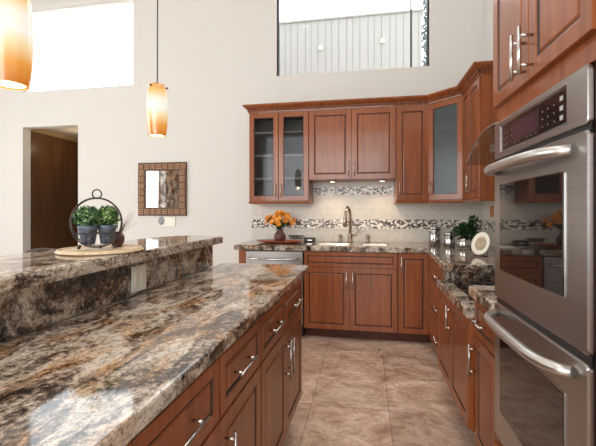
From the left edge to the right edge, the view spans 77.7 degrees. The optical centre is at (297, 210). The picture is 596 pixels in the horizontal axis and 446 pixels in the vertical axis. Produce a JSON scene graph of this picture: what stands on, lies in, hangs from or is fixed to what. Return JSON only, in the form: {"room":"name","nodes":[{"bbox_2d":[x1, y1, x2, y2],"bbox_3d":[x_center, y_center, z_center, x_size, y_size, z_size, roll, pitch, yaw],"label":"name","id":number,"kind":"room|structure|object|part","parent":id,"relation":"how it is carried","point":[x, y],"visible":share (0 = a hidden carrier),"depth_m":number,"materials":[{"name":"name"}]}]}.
{"room":"kitchen","nodes":[
{"label":"kitchen","id":0,"kind":"room"},
{"bbox_2d":[31,131,77,248],"bbox_3d":[-3.519,0.050,6.646,0.100,2.450,3.000,0,0,10],"label":"door","id":1,"kind":"structure","parent":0,"point":[54,160],"depth_m":5.55,"materials":[{"name":"brown wood"}]},
{"bbox_2d":[31,129,77,141],"bbox_3d":[-3.440,-1.145,6.631,0.060,0.060,3.000,0,0,10],"label":"trim","id":2,"kind":"structure","parent":1,"relation":"attached to","point":[41,131],"depth_m":5.54,"materials":[{"name":"brown wood"}]},
{"bbox_2d":[45,127,77,137],"bbox_3d":[-2.471,-1.225,6.504,2.212,0.100,3.100,0,0,10],"label":"ceiling","id":3,"kind":"structure","parent":0,"point":[73,131],"depth_m":5.40,"materials":[{"name":"grey paint"}]},
{"bbox_2d":[0,0,482,267],"bbox_3d":[-1.802,-1.117,4.744,7.980,4.785,0.120,0,0,10],"label":"wall","id":4,"kind":"structure","parent":0,"point":[216,58],"depth_m":4.59,"materials":[{"name":"grey paint"}]},
{"bbox_2d":[26,0,132,91],"bbox_3d":[-2.925,-2.182,4.986,1.684,1.127,0.050,0,0,10],"label":"window","id":5,"kind":"structure","parent":4,"relation":"in","point":[130,1],"depth_m":4.98,"materials":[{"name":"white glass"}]},
{"bbox_2d":[138,162,186,215],"bbox_3d":[-1.708,-0.275,4.647,0.660,0.670,0.032,0,0,10],"label":"wall mirror","id":6,"kind":"object","parent":4,"relation":"attached to","point":[162,186],"visible":1,"depth_m":4.64,"materials":[{"name":"brown mirror"}]},
{"bbox_2d":[146,171,177,206],"bbox_3d":[-1.707,-0.275,4.654,0.450,0.460,0.006,0,0,10],"label":"mirror glass","id":7,"kind":"object","parent":6,"relation":"attached to","point":[161,186],"depth_m":4.65,"materials":[{"name":"white"}]},
{"bbox_2d":[158,217,174,225],"bbox_3d":[-1.649,0.135,4.638,0.230,0.117,0.028,0,0,10],"label":"wall thermostat","id":8,"kind":"object","parent":4,"relation":"attached to","point":[162,221],"visible":1,"depth_m":4.64,"materials":[{"name":"beige plastic"}]},
{"bbox_2d":[249,111,312,203],"bbox_3d":[-0.188,-0.581,4.184,0.680,1.002,0.364,0,0,10],"label":"upper cabinet","id":9,"kind":"object","parent":4,"relation":"attached to","point":[278,141],"depth_m":4.11,"materials":[{"name":"brown wood"}]},
{"bbox_3d":[-0.377,-0.595,4.080,0.329,0.967,0.020,0,0,10],"label":"door","id":10,"kind":"part","parent":9,"relation":"part of","materials":[{"name":"brown wood"}]},
{"bbox_2d":[255,130,302,138],"bbox_3d":[-0.182,-0.869,4.214,0.632,0.018,0.273,0,0,10],"label":"shelf","id":11,"kind":"object","parent":9,"relation":"attached to","point":[287,134],"depth_m":4.21,"materials":[{"name":"grey"}]},
{"bbox_2d":[255,154,302,159],"bbox_3d":[-0.182,-0.614,4.214,0.632,0.018,0.273,0,0,10],"label":"shelf","id":12,"kind":"object","parent":9,"relation":"attached to","point":[286,156],"depth_m":4.18,"materials":[{"name":"grey"}]},
{"bbox_2d":[255,177,302,181],"bbox_3d":[-0.182,-0.359,4.214,0.632,0.018,0.273,0,0,10],"label":"shelf","id":13,"kind":"object","parent":9,"relation":"attached to","point":[263,179],"depth_m":4.13,"materials":[{"name":"grey"}]},
{"bbox_3d":[-0.185,-0.093,4.199,0.680,0.027,0.331,0,0,10],"label":"light rail","id":14,"kind":"part","parent":9,"relation":"part of","materials":[{"name":"brown wood"}]},
{"bbox_3d":[-0.156,-0.595,4.356,0.632,0.938,0.010,0,0,10],"label":"panel","id":15,"kind":"part","parent":9,"relation":"part of","materials":[{"name":"grey"}]},
{"bbox_3d":[-0.048,-0.595,4.020,0.329,0.967,0.020,0,0,10],"label":"door","id":16,"kind":"part","parent":9,"relation":"part of","materials":[{"name":"brown wood"}]},
{"bbox_2d":[242,60,492,113],"bbox_3d":[0.675,-1.123,3.727,2.822,0.081,0.742,0,0,31],"label":"crown molding","id":17,"kind":"structure","parent":9,"relation":"attached to","point":[478,68],"depth_m":3.81,"materials":[{"name":"brown wood"}]},
{"bbox_2d":[309,107,395,181],"bbox_3d":[0.590,-0.707,4.041,0.910,0.750,0.364,0,0,10],"label":"upper cabinet","id":18,"kind":"object","parent":4,"relation":"attached to","point":[358,144],"visible":1,"depth_m":3.90,"materials":[{"name":"brown wood"}]},
{"bbox_3d":[0.342,-0.707,3.948,0.450,0.743,0.020,0,0,10],"label":"door","id":19,"kind":"part","parent":18,"relation":"part of","materials":[{"name":"brown wood"}]},
{"bbox_3d":[0.789,-0.707,3.866,0.450,0.743,0.020,0,0,10],"label":"door","id":20,"kind":"part","parent":18,"relation":"part of","materials":[{"name":"brown wood"}]},
{"bbox_2d":[277,0,428,75],"bbox_3d":[0.611,-2.306,4.316,1.748,1.408,0.050,0,0,10],"label":"window","id":21,"kind":"structure","parent":4,"relation":"in","point":[278,1],"depth_m":4.18,"materials":[{"name":"grey"}]},
{"bbox_2d":[252,181,482,242],"bbox_3d":[0.718,-0.005,4.212,2.589,0.709,0.014,0,0,10],"label":"tile backsplash","id":22,"kind":"structure","parent":4,"relation":"attached to","point":[374,212],"depth_m":4.20,"materials":[{"name":"beige tile"}]},
{"bbox_2d":[394,105,428,200],"bbox_3d":[1.198,-0.595,3.929,0.321,0.974,0.364,0,0,10],"label":"upper cabinet","id":23,"kind":"object","parent":4,"relation":"attached to","point":[411,181],"visible":0.84,"depth_m":3.79,"materials":[{"name":"brown wood"}]},
{"bbox_2d":[428,96,461,199],"bbox_3d":[1.622,-0.595,3.737,0.606,0.974,0.588,0,0,10],"label":"upper cabinet","id":24,"kind":"object","parent":4,"relation":"attached to","point":[445,117],"visible":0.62,"depth_m":3.61,"materials":[{"name":"brown wood"}]},
{"bbox_2d":[394,197,494,203],"bbox_3d":[1.360,-0.093,3.476,0.340,0.027,1.445,0,0,-26],"label":"rail","id":25,"kind":"object","parent":24,"relation":"attached to","point":[481,198],"visible":0.81,"depth_m":3.55,"materials":[{"name":"brown wood"}]},
{"bbox_3d":[1.439,-0.595,3.612,0.005,0.859,0.262,0,0,-35],"label":"glass pane","id":26,"kind":"part","parent":24,"relation":"part of","materials":[{"name":"grey glass"}]},
{"bbox_2d":[282,334,476,445],"bbox_3d":[-2.191,1.325,2.629,7.980,0.100,11.620,0,0,10],"label":"floor","id":27,"kind":"structure","parent":0,"point":[355,393],"depth_m":2.49,"materials":[{"name":"tile"}]},
{"bbox_2d":[24,248,52,252],"bbox_3d":[-1.178,0.735,1.919,0.419,1.079,0.419,0,0,2],"label":"bar stool","id":28,"kind":"object","parent":27,"relation":"on","point":[37,249],"visible":0.07,"depth_m":1.94,"materials":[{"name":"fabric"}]},
{"bbox_2d":[0,245,212,343],"bbox_3d":[-0.810,0.740,1.323,0.159,1.068,2.110,0,0,10],"label":"backsplash","id":29,"kind":"structure","parent":27,"relation":"on","point":[25,311],"depth_m":1.26,"materials":[{"name":"brown stone"}]},
{"bbox_2d":[0,235,222,293],"bbox_3d":[-0.845,0.182,1.407,0.430,0.045,2.062,0,0,10],"label":"countertop","id":30,"kind":"structure","parent":29,"relation":"on","point":[20,271],"depth_m":1.23,"materials":[{"name":"stone"}]},
{"bbox_2d":[54,245,144,255],"bbox_3d":[-0.778,0.152,1.465,0.316,0.013,0.316,0,0,10],"label":"placemat","id":31,"kind":"object","parent":30,"relation":"on","point":[107,250],"visible":0.9,"depth_m":1.42,"materials":[{"name":"wood"}]},
{"bbox_2d":[69,189,122,248],"bbox_3d":[-0.791,0.029,1.455,0.181,0.232,0.088,0,0,-28],"label":"plant stand","id":32,"kind":"object","parent":31,"relation":"on","point":[93,197],"visible":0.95,"depth_m":1.45,"materials":[{"name":"grey metal"}]},
{"bbox_2d":[71,205,102,244],"bbox_3d":[-0.817,0.053,1.437,0.117,0.154,0.102,0,0,-28],"label":"boxwood","id":33,"kind":"object","parent":32,"relation":"on","point":[83,219],"visible":0.98,"depth_m":1.41,"materials":[{"name":"green plant"}]},
{"bbox_2d":[77,225,98,244],"bbox_3d":[-0.815,0.092,1.438,0.074,0.074,0.074,0,0,-28],"label":"pot","id":34,"kind":"object","parent":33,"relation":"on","point":[87,239],"depth_m":1.41,"materials":[{"name":"grey ceramic"}]},
{"bbox_2d":[95,205,120,243],"bbox_3d":[-0.764,0.051,1.484,0.107,0.156,0.091,0,0,-28],"label":"boxwood","id":35,"kind":"object","parent":32,"relation":"on","point":[110,218],"visible":0.86,"depth_m":1.46,"materials":[{"name":"green plant"}]},
{"bbox_2d":[98,225,116,243],"bbox_3d":[-0.765,0.092,1.485,0.074,0.074,0.074,0,0,-28],"label":"pot","id":36,"kind":"object","parent":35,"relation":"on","point":[104,238],"depth_m":1.46,"materials":[{"name":"grey ceramic"}]},
{"bbox_2d":[111,210,136,246],"bbox_3d":[-0.737,0.071,1.564,0.118,0.157,0.065,0,0,10],"label":"arrangement","id":37,"kind":"object","parent":31,"relation":"on","point":[119,241],"visible":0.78,"depth_m":1.56,"materials":[{"name":"brown ceramic"}]},
{"bbox_2d":[111,233,124,246],"bbox_3d":[-0.767,0.122,1.569,0.058,0.055,0.058,0,0,10],"label":"vase","id":38,"kind":"object","parent":37,"relation":"on","point":[120,240],"depth_m":1.55,"materials":[{"name":"brown ceramic"}]},
{"bbox_2d":[131,264,145,293],"bbox_3d":[-0.676,0.287,1.578,0.010,0.110,0.100,0,0,10],"label":"light switch","id":39,"kind":"object","parent":29,"relation":"attached to","point":[138,273],"visible":1,"depth_m":1.56,"materials":[{"name":"beige plastic"}]},
{"bbox_2d":[131,318,260,445],"bbox_3d":[-0.464,0.834,1.060,0.586,0.881,0.760,0,0,11],"label":"base cabinet","id":40,"kind":"object","parent":27,"relation":"on","point":[221,406],"visible":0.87,"depth_m":1.02,"materials":[{"name":"brown wood"}]},
{"bbox_3d":[-0.259,0.484,0.825,0.020,0.168,0.368,0,0,11],"label":"drawer","id":41,"kind":"part","parent":40,"relation":"part of","materials":[{"name":"brown wood"}]},
{"bbox_3d":[-0.237,0.483,0.793,0.036,0.010,0.159,0,0,11],"label":"handle","id":42,"kind":"part","parent":40,"relation":"part of","materials":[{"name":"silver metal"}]},
{"bbox_3d":[-0.259,0.829,0.827,0.020,0.506,0.372,0,0,11],"label":"door","id":43,"kind":"part","parent":40,"relation":"part of","materials":[{"name":"brown wood"}]},
{"bbox_3d":[-0.188,0.705,1.039,0.036,0.174,0.010,0,0,11],"label":"handle","id":44,"kind":"part","parent":40,"relation":"part of","materials":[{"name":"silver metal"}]},
{"bbox_3d":[-0.185,0.484,1.198,0.020,0.168,0.368,0,0,11],"label":"drawer","id":45,"kind":"part","parent":40,"relation":"part of","materials":[{"name":"brown wood"}]},
{"bbox_3d":[-0.185,0.829,1.196,0.020,0.506,0.372,0,0,11],"label":"door","id":46,"kind":"part","parent":40,"relation":"part of","materials":[{"name":"brown wood"}]},
{"bbox_3d":[-0.163,0.483,1.165,0.036,0.010,0.159,0,0,11],"label":"handle","id":47,"kind":"part","parent":40,"relation":"part of","materials":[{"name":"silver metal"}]},
{"bbox_2d":[239,250,246,262],"bbox_3d":[-0.523,0.838,4.129,0.081,0.873,0.619,0,0,10],"label":"end panel","id":48,"kind":"object","parent":27,"relation":"on","point":[242,253],"visible":0.18,"depth_m":3.82,"materials":[{"name":"brown wood"}]},
{"bbox_2d":[246,250,304,335],"bbox_3d":[-0.191,0.840,4.034,0.592,0.869,0.687,0,0,10],"label":"dishwasher","id":49,"kind":"object","parent":27,"relation":"on","point":[252,256],"visible":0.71,"depth_m":3.75,"materials":[{"name":"silver metal"}]},
{"bbox_3d":[-0.248,0.481,3.726,0.520,0.034,0.062,0,0,10],"label":"handle","id":50,"kind":"part","parent":49,"relation":"part of","materials":[{"name":"silver metal"}]},
{"bbox_3d":[-0.208,1.210,3.942,0.582,0.129,0.270,0,0,10],"label":"toe plate","id":51,"kind":"part","parent":49,"relation":"part of","materials":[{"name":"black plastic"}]},
{"bbox_2d":[259,279,302,445],"bbox_3d":[-0.309,0.834,1.836,0.586,0.881,0.818,0,0,11],"label":"base cabinet","id":52,"kind":"object","parent":27,"relation":"on","point":[281,325],"visible":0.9,"depth_m":1.69,"materials":[{"name":"brown wood"}]},
{"bbox_2d":[0,263,308,445],"bbox_3d":[-0.428,0.371,1.310,0.592,0.042,2.322,0,0,10],"label":"countertop","id":53,"kind":"structure","parent":52,"relation":"on","point":[100,376],"depth_m":0.91,"materials":[{"name":"stone"}]},
{"bbox_3d":[-0.106,0.829,1.589,0.020,0.506,0.401,0,0,11],"label":"door","id":54,"kind":"part","parent":52,"relation":"part of","materials":[{"name":"brown wood"}]},
{"bbox_3d":[-0.107,0.484,1.587,0.020,0.168,0.397,0,0,11],"label":"drawer","id":55,"kind":"part","parent":52,"relation":"part of","materials":[{"name":"brown wood"}]},
{"bbox_3d":[-0.085,0.483,1.554,0.036,0.010,0.159,0,0,11],"label":"handle","id":56,"kind":"part","parent":52,"relation":"part of","materials":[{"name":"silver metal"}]},
{"bbox_3d":[-0.046,0.705,1.748,0.036,0.174,0.010,0,0,11],"label":"handle","id":57,"kind":"part","parent":52,"relation":"part of","materials":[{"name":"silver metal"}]},
{"bbox_3d":[-0.033,0.705,1.815,0.036,0.174,0.010,0,0,11],"label":"handle","id":58,"kind":"part","parent":52,"relation":"part of","materials":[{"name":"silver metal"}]},
{"bbox_3d":[-0.026,0.484,1.988,0.020,0.168,0.397,0,0,11],"label":"drawer","id":59,"kind":"part","parent":52,"relation":"part of","materials":[{"name":"brown wood"}]},
{"bbox_3d":[-0.027,0.829,1.986,0.020,0.506,0.401,0,0,11],"label":"door","id":60,"kind":"part","parent":52,"relation":"part of","materials":[{"name":"brown wood"}]},
{"bbox_3d":[-0.004,0.483,1.955,0.036,0.010,0.159,0,0,11],"label":"handle","id":61,"kind":"part","parent":52,"relation":"part of","materials":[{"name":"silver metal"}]},
{"bbox_2d":[304,251,397,340],"bbox_3d":[0.559,0.838,3.911,0.914,0.873,0.657,0,0,10],"label":"base cabinet","id":62,"kind":"object","parent":27,"relation":"on","point":[347,294],"visible":0.94,"depth_m":3.63,"materials":[{"name":"brown wood"}]},
{"bbox_3d":[0.284,0.866,3.674,0.451,0.607,0.020,0,0,10],"label":"door","id":63,"kind":"part","parent":62,"relation":"part of","materials":[{"name":"brown wood"}]},
{"bbox_2d":[234,240,494,272],"bbox_3d":[0.563,0.375,3.377,2.576,0.050,1.696,0,0,10],"label":"countertop","id":64,"kind":"structure","parent":62,"relation":"on","point":[450,259],"depth_m":3.55,"materials":[{"name":"stone"}]},
{"bbox_2d":[256,239,304,242],"bbox_3d":[-0.199,0.335,4.053,0.550,0.028,0.290,0,0,10],"label":"serving tray","id":65,"kind":"object","parent":64,"relation":"on","point":[261,240],"visible":0.97,"depth_m":3.97,"materials":[{"name":"brown paint"}]},
{"bbox_2d":[274,229,285,240],"bbox_3d":[-0.199,0.267,4.053,0.132,0.141,0.132,0,0,10],"label":"vase","id":66,"kind":"object","parent":65,"relation":"on","point":[279,235],"visible":0.91,"depth_m":4.01,"materials":[{"name":"brown ceramic"}]},
{"bbox_2d":[264,210,296,228],"bbox_3d":[-0.202,0.108,4.056,0.372,0.246,0.242,0,0,10],"label":"flower bouquet","id":67,"kind":"object","parent":66,"relation":"in","point":[277,220],"visible":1,"depth_m":4.02,"materials":[{"name":"orange plant"}]},
{"bbox_2d":[288,235,314,241],"bbox_3d":[0.040,0.315,4.258,0.340,0.068,0.114,0,0,25],"label":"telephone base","id":68,"kind":"object","parent":64,"relation":"on","point":[307,239],"visible":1,"depth_m":4.25,"materials":[{"name":"black plastic"}]},
{"bbox_3d":[-0.018,0.304,4.314,0.199,0.047,0.032,0,0,10],"label":"coiled cord","id":69,"kind":"part","parent":68,"relation":"part of","materials":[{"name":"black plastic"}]},
{"bbox_2d":[317,243,349,244],"bbox_3d":[0.379,0.429,3.942,0.340,0.151,0.300,0,0,10],"label":"sink basin","id":70,"kind":"object","parent":64,"relation":"in","point":[318,243],"visible":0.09,"depth_m":4.08,"materials":[{"name":"white ceramic"}]},
{"bbox_2d":[342,206,358,242],"bbox_3d":[0.553,0.146,4.078,0.230,0.406,0.116,0,0,-39],"label":"faucet","id":71,"kind":"object","parent":64,"relation":"on","point":[350,234],"visible":1,"depth_m":4.11,"materials":[{"name":"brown metal"}]},
{"bbox_2d":[365,234,369,242],"bbox_3d":[0.772,0.302,4.088,0.052,0.094,0.072,0,0,10],"label":"soap dispenser","id":72,"kind":"object","parent":64,"relation":"on","point":[367,235],"visible":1,"depth_m":4.08,"materials":[{"name":"brown metal"}]},
{"bbox_2d":[362,244,387,245],"bbox_3d":[0.799,0.429,3.864,0.265,0.151,0.300,0,0,10],"label":"sink basin","id":73,"kind":"object","parent":64,"relation":"in","point":[362,244],"visible":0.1,"depth_m":4.00,"materials":[{"name":"white ceramic"}]},
{"bbox_2d":[429,224,440,245],"bbox_3d":[1.381,0.242,3.742,0.114,0.214,0.114,0,0,-18],"label":"canister","id":74,"kind":"object","parent":64,"relation":"on","point":[434,232],"visible":0.99,"depth_m":3.69,"materials":[{"name":"silver metal"}]},
{"bbox_3d":[1.381,0.172,3.742,0.114,0.029,0.114,0,0,-18],"label":"lid","id":75,"kind":"part","parent":74,"relation":"part of","materials":[{"name":"silver metal"}]},
{"bbox_2d":[444,230,454,246],"bbox_3d":[1.471,0.267,3.593,0.106,0.164,0.106,0,0,-18],"label":"canister","id":76,"kind":"object","parent":64,"relation":"on","point":[449,241],"visible":0.87,"depth_m":3.55,"materials":[{"name":"silver metal"}]},
{"bbox_3d":[1.471,0.222,3.593,0.106,0.029,0.106,0,0,-18],"label":"lid","id":77,"kind":"part","parent":76,"relation":"part of","materials":[{"name":"silver metal"}]},
{"bbox_2d":[457,238,471,249],"bbox_3d":[1.530,0.299,3.400,0.128,0.100,0.128,0,0,10],"label":"pot","id":78,"kind":"object","parent":64,"relation":"on","point":[462,243],"depth_m":3.35,"materials":[{"name":"silver metal"}]},
{"bbox_2d":[450,214,479,249],"bbox_3d":[1.534,0.189,3.404,0.266,0.320,0.199,0,0,10],"label":"potted herb","id":79,"kind":"object","parent":64,"relation":"on","point":[464,242],"visible":0.98,"depth_m":3.37,"materials":[{"name":"green plant"}]},
{"bbox_2d":[471,232,489,256],"bbox_3d":[1.405,0.256,2.852,0.080,0.185,0.182,0,0,-17],"label":"decorative plate","id":80,"kind":"object","parent":64,"relation":"on","point":[480,244],"visible":1,"depth_m":2.85,"materials":[{"name":"beige ceramic"}]},
{"bbox_3d":[0.732,0.866,3.592,0.451,0.607,0.020,0,0,10],"label":"door","id":81,"kind":"part","parent":62,"relation":"part of","materials":[{"name":"brown wood"}]},
{"bbox_2d":[397,253,428,342],"bbox_3d":[1.156,0.838,3.801,0.294,0.873,0.657,0,0,10],"label":"base cabinet","id":82,"kind":"object","parent":27,"relation":"on","point":[413,268],"visible":0.73,"depth_m":3.52,"materials":[{"name":"brown wood"}]},
{"bbox_2d":[429,255,443,352],"bbox_3d":[1.444,0.838,2.940,0.694,0.873,0.993,0,0,10],"label":"base cabinet","id":83,"kind":"object","parent":27,"relation":"on","point":[436,272],"visible":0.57,"depth_m":3.19,"materials":[{"name":"brown wood"}]},
{"bbox_3d":[1.146,0.795,2.982,0.020,0.260,0.959,0,0,10],"label":"drawer","id":84,"kind":"part","parent":83,"relation":"part of","materials":[{"name":"brown wood"}]},
{"bbox_3d":[1.146,1.050,2.982,0.020,0.239,0.959,0,0,10],"label":"drawer","id":85,"kind":"part","parent":83,"relation":"part of","materials":[{"name":"brown wood"}]},
{"bbox_3d":[1.146,0.534,2.982,0.020,0.252,0.959,0,0,10],"label":"drawer","id":86,"kind":"part","parent":83,"relation":"part of","materials":[{"name":"brown wood"}]},
{"bbox_2d":[438,288,475,431],"bbox_3d":[1.238,0.894,2.084,0.790,0.759,0.757,0,0,10],"label":"base cabinet","id":87,"kind":"object","parent":27,"relation":"on","point":[456,331],"visible":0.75,"depth_m":1.99,"materials":[{"name":"brown wood"}]},
{"bbox_3d":[0.929,0.782,2.332,0.020,0.535,0.372,0,0,10],"label":"door","id":88,"kind":"part","parent":87,"relation":"part of","materials":[{"name":"brown wood"}]},
{"bbox_3d":[0.861,0.618,2.118,0.036,0.149,0.010,0,0,10],"label":"handle","id":89,"kind":"part","parent":87,"relation":"part of","materials":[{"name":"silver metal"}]},
{"bbox_3d":[0.861,0.782,1.962,0.020,0.535,0.372,0,0,10],"label":"door","id":90,"kind":"part","parent":87,"relation":"part of","materials":[{"name":"brown wood"}]},
{"bbox_2d":[437,271,494,318],"bbox_3d":[1.246,0.448,2.068,0.759,0.135,0.753,0,0,10],"label":"countertop","id":91,"kind":"structure","parent":87,"relation":"on","point":[465,304],"depth_m":2.28,"materials":[{"name":"stone"}]},
{"bbox_2d":[450,280,494,301],"bbox_3d":[1.200,0.451,2.077,0.520,0.026,0.640,0,0,10],"label":"cooktop","id":92,"kind":"object","parent":91,"relation":"in","point":[463,286],"visible":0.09,"depth_m":2.26,"materials":[{"name":"black glass"}]},
{"bbox_2d":[468,301,497,445],"bbox_3d":[1.144,0.838,1.509,0.767,0.873,0.374,0,0,10],"label":"base cabinet","id":93,"kind":"object","parent":27,"relation":"on","point":[485,433],"visible":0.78,"depth_m":1.62,"materials":[{"name":"brown wood"}]},
{"bbox_3d":[0.813,0.698,1.730,0.036,0.149,0.010,0,0,10],"label":"handle","id":94,"kind":"part","parent":93,"relation":"part of","materials":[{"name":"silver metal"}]},
{"bbox_3d":[0.795,0.500,1.629,0.036,0.010,0.139,0,0,10],"label":"handle","id":95,"kind":"part","parent":93,"relation":"part of","materials":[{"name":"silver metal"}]},
{"bbox_2d":[468,285,496,310],"bbox_3d":[1.145,0.375,1.510,0.756,0.050,0.375,0,0,10],"label":"countertop","id":96,"kind":"structure","parent":93,"relation":"on","point":[484,295],"depth_m":1.59,"materials":[{"name":"stone"}]},
{"bbox_3d":[0.819,0.496,1.609,0.020,0.177,0.286,0,0,10],"label":"drawer","id":97,"kind":"part","parent":93,"relation":"part of","materials":[{"name":"brown wood"}]},
{"bbox_3d":[0.819,0.841,1.609,0.020,0.498,0.286,0,0,10],"label":"door","id":98,"kind":"part","parent":93,"relation":"part of","materials":[{"name":"brown wood"}]},
{"bbox_2d":[493,0,595,445],"bbox_3d":[1.017,-0.044,0.978,0.826,2.636,0.804,0,0,10],"label":"tall cabinet","id":99,"kind":"object","parent":27,"relation":"on","point":[538,44],"visible":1,"depth_m":1.05,"materials":[{"name":"brown wood"}]},
{"bbox_3d":[0.682,1.010,1.076,0.020,0.310,0.615,0,0,10],"label":"drawer","id":100,"kind":"part","parent":99,"relation":"part of","materials":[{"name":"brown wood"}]},
{"bbox_3d":[0.710,-0.821,1.229,0.020,0.878,0.305,0,0,10],"label":"door","id":101,"kind":"part","parent":99,"relation":"part of","materials":[{"name":"brown wood"}]},
{"bbox_3d":[0.657,-0.460,1.111,0.042,0.137,0.011,0,0,10],"label":"handle","id":102,"kind":"part","parent":99,"relation":"part of","materials":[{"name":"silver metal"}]},
{"bbox_3d":[0.647,-0.460,1.056,0.042,0.137,0.011,0,0,10],"label":"handle","id":103,"kind":"part","parent":99,"relation":"part of","materials":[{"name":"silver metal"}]},
{"bbox_2d":[484,64,595,445],"bbox_3d":[0.923,0.259,1.052,0.637,1.161,0.595,0,0,10],"label":"double wall oven","id":104,"kind":"object","parent":99,"relation":"in","point":[543,325],"visible":1,"depth_m":0.97,"materials":[{"name":"silver metal"}]},
{"bbox_3d":[0.693,-0.258,1.110,0.004,0.081,0.436,0,0,10],"label":"display glass","id":105,"kind":"part","parent":104,"relation":"part of","materials":[{"name":"black glass"}]},
{"bbox_3d":[0.689,-0.257,1.095,0.012,0.131,0.595,0,0,10],"label":"control panel","id":106,"kind":"part","parent":104,"relation":"part of","materials":[{"name":"silver metal"}]},
{"bbox_3d":[0.654,-0.821,0.924,0.020,0.878,0.307,0,0,10],"label":"door","id":107,"kind":"part","parent":99,"relation":"part of","materials":[{"name":"brown wood"}]},
{"bbox_2d":[483,0,492,60],"bbox_3d":[1.349,-1.117,0.149,0.120,4.785,7.780,0,0,10],"label":"wall","id":108,"kind":"structure","parent":0,"point":[487,4],"depth_m":3.84,"materials":[{"name":"grey paint"}]},
{"bbox_2d":[462,74,497,198],"bbox_3d":[1.636,-0.595,3.168,0.374,0.974,0.536,0,0,10],"label":"upper cabinet","id":109,"kind":"object","parent":108,"relation":"attached to","point":[478,113],"visible":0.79,"depth_m":2.96,"materials":[{"name":"brown wood"}]},
{"bbox_3d":[1.524,-0.595,3.342,0.020,0.967,0.228,0,0,10],"label":"door","id":110,"kind":"part","parent":109,"relation":"part of","materials":[{"name":"brown wood"}]},
{"bbox_3d":[1.476,-0.595,3.082,0.020,0.967,0.290,0,0,10],"label":"door","id":111,"kind":"part","parent":109,"relation":"part of","materials":[{"name":"brown wood"}]},
{"bbox_2d":[466,123,497,165],"bbox_3d":[1.326,-0.939,1.993,0.560,1.265,0.945,0,0,10],"label":"range hood","id":112,"kind":"object","parent":108,"relation":"attached to","point":[492,146],"visible":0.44,"depth_m":2.22,"materials":[{"name":"clear glass"}]},
{"bbox_2d":[490,142,494,152],"bbox_3d":[1.363,-0.382,1.986,0.486,0.050,0.520,0,0,10],"label":"hood","id":113,"kind":"object","parent":112,"relation":"attached to","point":[492,147],"depth_m":2.22,"materials":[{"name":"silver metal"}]},
{"bbox_2d":[482,201,494,246],"bbox_3d":[1.733,-0.005,2.613,0.014,0.709,2.776,0,0,10],"label":"tile backsplash","id":114,"kind":"structure","parent":108,"relation":"attached to","point":[488,223],"depth_m":3.75,"materials":[{"name":"beige tile"}]},
{"bbox_2d":[490,206,493,216],"bbox_3d":[1.922,0.005,3.673,0.009,0.110,0.100,0,0,10],"label":"wall plate","id":115,"kind":"object","parent":114,"relation":"attached to","point":[491,207],"visible":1,"depth_m":3.65,"materials":[{"name":"brown"}]},
{"bbox_3d":[-2.516,-3.560,0.859,7.980,0.100,8.020,0,0,10],"label":"ceiling","id":116,"kind":"structure","parent":0,"visible":0},
{"bbox_2d":[0,0,33,89],"bbox_3d":[-0.780,-1.925,1.000,0.130,3.169,0.130,0,0,10],"label":"pendant lamp","id":117,"kind":"object","parent":116,"relation":"hanging from","point":[16,18],"visible":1,"depth_m":0.97,"materials":[{"name":"orange glass"}]},
{"bbox_2d":[0,80,26,88],"bbox_3d":[-0.780,-0.346,1.000,0.075,0.005,0.074,0,0,10],"label":"diffuser","id":118,"kind":"object","parent":117,"relation":"attached to","point":[7,84],"depth_m":1.00,"materials":[{"name":"beige glass"}]},
{"bbox_2d":[146,0,167,137],"bbox_3d":[-0.761,-1.957,2.001,0.130,3.104,0.130,0,0,10],"label":"pendant lamp","id":119,"kind":"object","parent":116,"relation":"hanging from","point":[157,103],"visible":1,"depth_m":1.96,"materials":[{"name":"orange glass"}]},
{"bbox_3d":[-0.761,-0.543,2.001,0.109,0.276,0.109,0,0,10],"label":"lamp shade","id":120,"kind":"part","parent":119,"relation":"part of","materials":[{"name":"orange glass"}]},
{"bbox_3d":[-0.760,-2.092,2.000,0.009,2.796,0.006,0,0,10],"label":"cord","id":121,"kind":"part","parent":119,"relation":"part of","materials":[{"name":"grey metal"}]},
{"label":"outside","id":122,"kind":"structure","parent":0,"visible":0},
{"bbox_2d":[422,0,425,65],"bbox_3d":[2.947,-2.385,8.204,0.574,7.250,0.578,0,0,40],"label":"evergreen tree","id":123,"kind":"object","parent":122,"point":[424,1],"visible":0.03,"depth_m":8.17,"materials":[{"name":"plant"}]},
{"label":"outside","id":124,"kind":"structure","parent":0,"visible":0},
{"bbox_2d":[280,8,423,75],"bbox_3d":[0.649,-1.260,8.482,3.910,5.000,2.580,0,0,10],"label":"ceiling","id":125,"kind":"structure","parent":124,"point":[349,42],"depth_m":7.13,"materials":[{"name":"grey wood"}]}
]}

